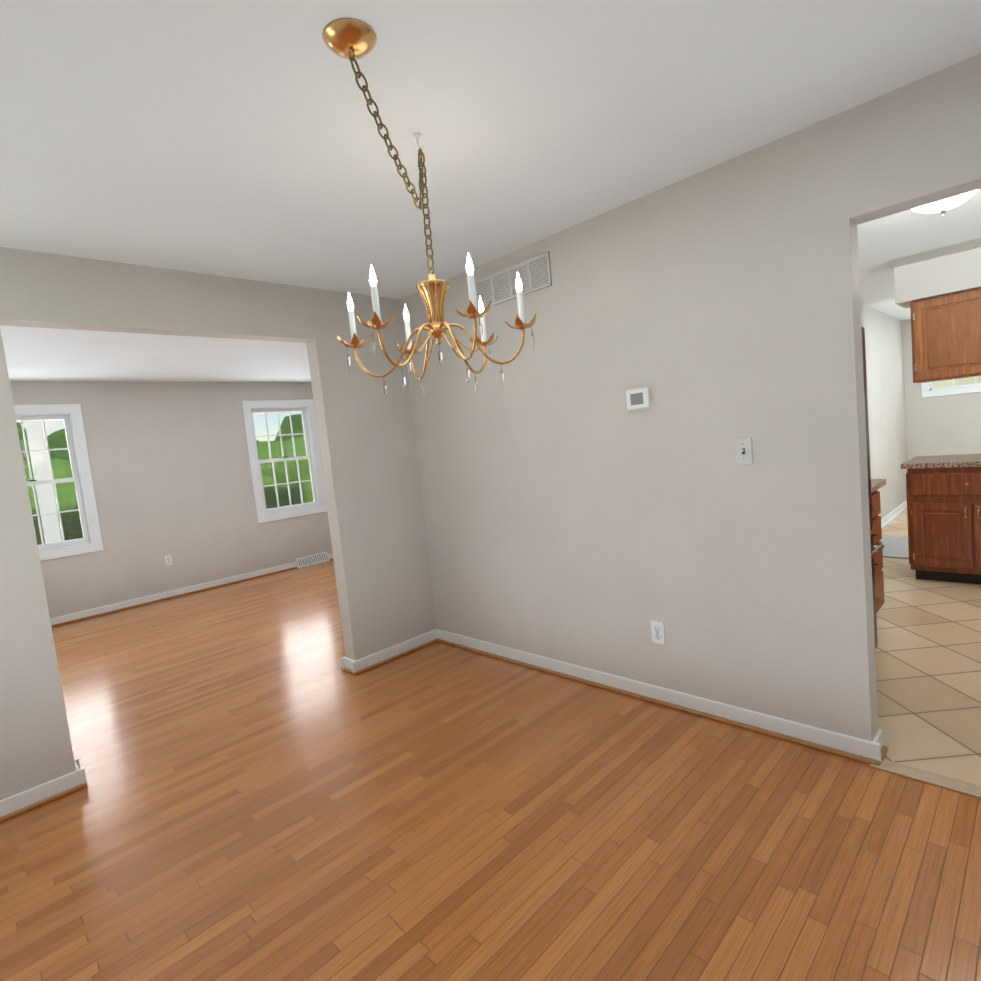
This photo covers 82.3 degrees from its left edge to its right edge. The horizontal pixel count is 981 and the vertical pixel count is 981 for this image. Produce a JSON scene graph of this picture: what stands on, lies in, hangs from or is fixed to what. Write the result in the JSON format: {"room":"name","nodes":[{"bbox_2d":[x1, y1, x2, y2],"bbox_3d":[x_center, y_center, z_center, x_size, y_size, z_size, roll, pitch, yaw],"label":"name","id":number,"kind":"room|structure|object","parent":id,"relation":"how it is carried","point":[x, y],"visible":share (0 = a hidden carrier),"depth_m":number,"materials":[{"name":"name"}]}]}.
{"room":"dining room","nodes":[
{"label":"dining room","id":0,"kind":"room"},
{"bbox_2d":[9,381,332,617],"bbox_3d":[-3.477,-0.047,6.638,0.120,2.440,5.940,-1,7,45],"label":"wall","id":1,"kind":"structure","parent":0,"point":[170,469],"depth_m":6.37,"materials":[{"name":"paint"}]},
{"bbox_2d":[14,404,103,560],"bbox_3d":[-4.538,-0.070,5.569,0.138,1.540,0.960,-1,7,45],"label":"window","id":2,"kind":"structure","parent":1,"relation":"in","point":[70,415],"depth_m":5.76,"materials":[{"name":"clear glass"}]},
{"bbox_2d":[164,555,172,565],"bbox_3d":[-3.648,0.791,6.365,0.010,0.115,0.070,-1,7,45],"label":"outlet","id":3,"kind":"object","parent":1,"relation":"attached to","point":[168,559],"visible":1,"depth_m":6.36,"materials":[{"name":"white plastic"}]},
{"bbox_2d":[241,399,326,522],"bbox_3d":[-2.709,-0.410,7.393,0.138,1.540,0.960,-1,7,45],"label":"window","id":4,"kind":"structure","parent":1,"relation":"in","point":[305,408],"depth_m":7.39,"materials":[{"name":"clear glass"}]},
{"bbox_2d":[0,247,435,799],"bbox_3d":[-0.726,-0.084,3.873,0.120,2.440,5.940,-1,7,45],"label":"wall","id":5,"kind":"structure","parent":0,"point":[368,453],"depth_m":3.19,"materials":[{"name":"paint"}]},
{"bbox_2d":[0,559,980,980],"bbox_3d":[-0.416,1.173,3.797,8.440,0.100,5.940,-1,7,45],"label":"floor","id":6,"kind":"structure","parent":0,"point":[272,791],"depth_m":2.03,"materials":[{"name":"brown wood"}]},
{"bbox_2d":[295,552,329,567],"bbox_3d":[-2.390,0.933,7.559,0.057,0.125,0.460,-1,7,45],"label":"floor vent","id":7,"kind":"object","parent":6,"relation":"in","point":[314,559],"visible":1,"depth_m":7.54,"materials":[{"name":"white metal"}]},
{"bbox_2d":[870,759,980,797],"bbox_3d":[1.769,1.060,1.932,0.770,0.008,0.075,-1,7,45],"label":"trim","id":8,"kind":"structure","parent":6,"relation":"on","point":[957,785],"depth_m":2.07,"materials":[{"name":"wood"}]},
{"bbox_2d":[0,0,980,381],"bbox_3d":[1.051,-1.633,4.802,9.500,0.120,10.500,-1,7,45],"label":"ceiling","id":9,"kind":"structure","parent":0,"point":[236,138],"depth_m":1.83,"materials":[{"name":"paint"}]},
{"bbox_2d":[322,18,535,398],"bbox_3d":[-0.251,-0.756,1.868,0.670,0.859,0.814,-1,7,45],"label":"chandelier","id":10,"kind":"object","parent":9,"relation":"hanging from","point":[351,40],"visible":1,"depth_m":1.87,"materials":[{"name":"gold metal"}]},
{"bbox_2d":[894,238,980,308],"bbox_3d":[4.065,-1.590,3.378,2.630,0.320,0.395,-1,7,45],"label":"ceiling soffit","id":11,"kind":"structure","parent":9,"relation":"attached to","point":[954,268],"depth_m":3.99,"materials":[{"name":"paint"}]},
{"bbox_2d":[910,287,980,382],"bbox_3d":[3.453,-1.123,4.062,0.616,0.598,0.339,-1,7,45],"label":"upper cabinet","id":12,"kind":"object","parent":11,"relation":"hanging from","point":[946,335],"visible":1,"depth_m":4.00,"materials":[{"name":"brown wood"}]},
{"bbox_2d":[911,189,977,215],"bbox_3d":[2.231,-1.436,2.771,0.350,0.158,0.350,-1,7,45],"label":"kitchen ceiling light","id":13,"kind":"object","parent":9,"relation":"attached to","point":[942,206],"visible":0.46,"depth_m":2.73,"materials":[{"name":"white glass"}]},
{"bbox_2d":[400,53,980,740],"bbox_3d":[1.340,-0.149,2.233,5.120,2.440,0.120,-1,7,45],"label":"wall","id":14,"kind":"structure","parent":0,"point":[576,513],"depth_m":2.54,"materials":[{"name":"paint"}]},
{"bbox_2d":[0,500,906,822],"bbox_3d":[1.295,0.803,5.012,8.900,0.085,9.900,-1,7,45],"label":"baseboard","id":15,"kind":"structure","parent":14,"relation":"attached to","point":[874,750],"depth_m":2.86,"materials":[{"name":"white wood"}]},
{"bbox_2d":[475,251,551,309],"bbox_3d":[0.114,-1.175,3.179,0.570,0.175,0.011,-1,7,45],"label":"air vent","id":16,"kind":"object","parent":14,"relation":"in","point":[498,287],"visible":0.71,"depth_m":3.16,"materials":[{"name":"metal"}]},
{"bbox_2d":[626,386,652,411],"bbox_3d":[0.711,-0.440,2.705,0.132,0.108,0.028,-1,7,45],"label":"thermostat","id":17,"kind":"object","parent":14,"relation":"attached to","point":[637,399],"visible":1,"depth_m":2.69,"materials":[{"name":"white plastic"}]},
{"bbox_2d":[651,620,664,644],"bbox_3d":[0.836,0.709,2.807,0.070,0.115,0.010,-1,7,45],"label":"outlet","id":18,"kind":"object","parent":14,"relation":"attached to","point":[657,630],"visible":1,"depth_m":2.80,"materials":[{"name":"white plastic"}]},
{"bbox_2d":[735,437,752,464],"bbox_3d":[1.076,-0.167,2.395,0.070,0.115,0.021,-1,7,45],"label":"light switch","id":19,"kind":"object","parent":14,"relation":"attached to","point":[743,451],"visible":1,"depth_m":2.39,"materials":[{"name":"plastic"}]},
{"bbox_2d":[860,303,906,518],"bbox_3d":[3.190,-0.593,5.237,0.120,2.440,6.800,-1,7,45],"label":"wall","id":20,"kind":"structure","parent":0,"point":[885,388],"depth_m":6.64,"materials":[{"name":"paint"}]},
{"bbox_2d":[875,508,980,785],"bbox_3d":[4.445,0.658,4.127,3.440,0.100,6.920,-1,7,45],"label":"floor","id":21,"kind":"structure","parent":0,"point":[928,662],"depth_m":2.90,"materials":[{"name":"beige tile"}]},
{"bbox_2d":[861,326,883,648],"bbox_3d":[1.509,0.091,2.908,0.737,1.815,0.910,-1,7,45],"label":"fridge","id":22,"kind":"object","parent":21,"relation":"on","point":[875,550],"visible":0.08,"depth_m":2.96,"materials":[{"name":"black metal"}]},
{"bbox_2d":[870,479,885,612],"bbox_3d":[2.080,0.429,3.566,0.639,0.918,0.705,-1,7,45],"label":"base cabinet","id":23,"kind":"object","parent":21,"relation":"on","point":[876,485],"visible":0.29,"depth_m":3.48,"materials":[{"name":"brown wood"}]},
{"bbox_2d":[880,537,908,558],"bbox_3d":[3.880,0.544,5.443,0.420,0.012,0.900,-1,7,45],"label":"kitchen rug","id":24,"kind":"object","parent":21,"relation":"on","point":[895,547],"visible":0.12,"depth_m":5.37,"materials":[{"name":"white fabric"}]},
{"bbox_2d":[901,466,980,583],"bbox_3d":[3.694,0.225,4.286,0.748,0.880,0.639,-1,7,45],"label":"base cabinet","id":25,"kind":"object","parent":21,"relation":"on","point":[943,492],"depth_m":4.17,"materials":[{"name":"brown wood"}]},
{"bbox_2d":[901,454,980,465],"bbox_3d":[4.149,-0.238,3.757,2.194,0.038,0.680,-1,7,45],"label":"countertop","id":26,"kind":"structure","parent":25,"relation":"on","point":[960,459],"depth_m":4.25,"materials":[{"name":"beige stone"}]},
{"bbox_2d":[902,319,980,460],"bbox_3d":[6.747,-1.046,6.357,3.320,2.440,0.120,-1,7,45],"label":"wall","id":27,"kind":"structure","parent":0,"point":[944,425],"depth_m":7.28,"materials":[{"name":"paint"}]},
{"bbox_2d":[921,376,980,397],"bbox_3d":[6.168,-1.583,6.824,1.490,0.720,0.138,-1,7,45],"label":"window","id":28,"kind":"structure","parent":27,"relation":"in","point":[928,389],"depth_m":7.14,"materials":[{"name":"clear glass"}]},
{"label":"outside","id":29,"kind":"structure","parent":0,"visible":0},
{"bbox_3d":[-0.349,1.033,11.202,90.000,0.200,90.000,-1,7,45],"label":"ground","id":30,"kind":"structure","parent":29,"visible":0},
{"bbox_2d":[16,411,300,543],"bbox_3d":[-4.254,0.080,7.654,2.380,3.070,7.400,-1,7,45],"label":"porch column","id":31,"kind":"structure","parent":30,"relation":"on","point":[50,427],"depth_m":7.22,"materials":[{"name":"concrete"}]},
{"bbox_2d":[17,414,303,463],"bbox_3d":[-5.999,-4.222,15.456,34.742,10.629,25.789,-1,7,45],"label":"trees","id":32,"kind":"object","parent":30,"relation":"on","point":[296,422],"depth_m":22.58,"materials":[{"name":"green plant"}]},
{"bbox_2d":[24,437,312,544],"bbox_3d":[-4.298,0.245,12.846,1.985,3.085,11.695,-1,7,45],"label":"greenery","id":33,"kind":"object","parent":30,"relation":"on","point":[291,468],"depth_m":11.67,"materials":[{"name":"green plant"}]}
]}

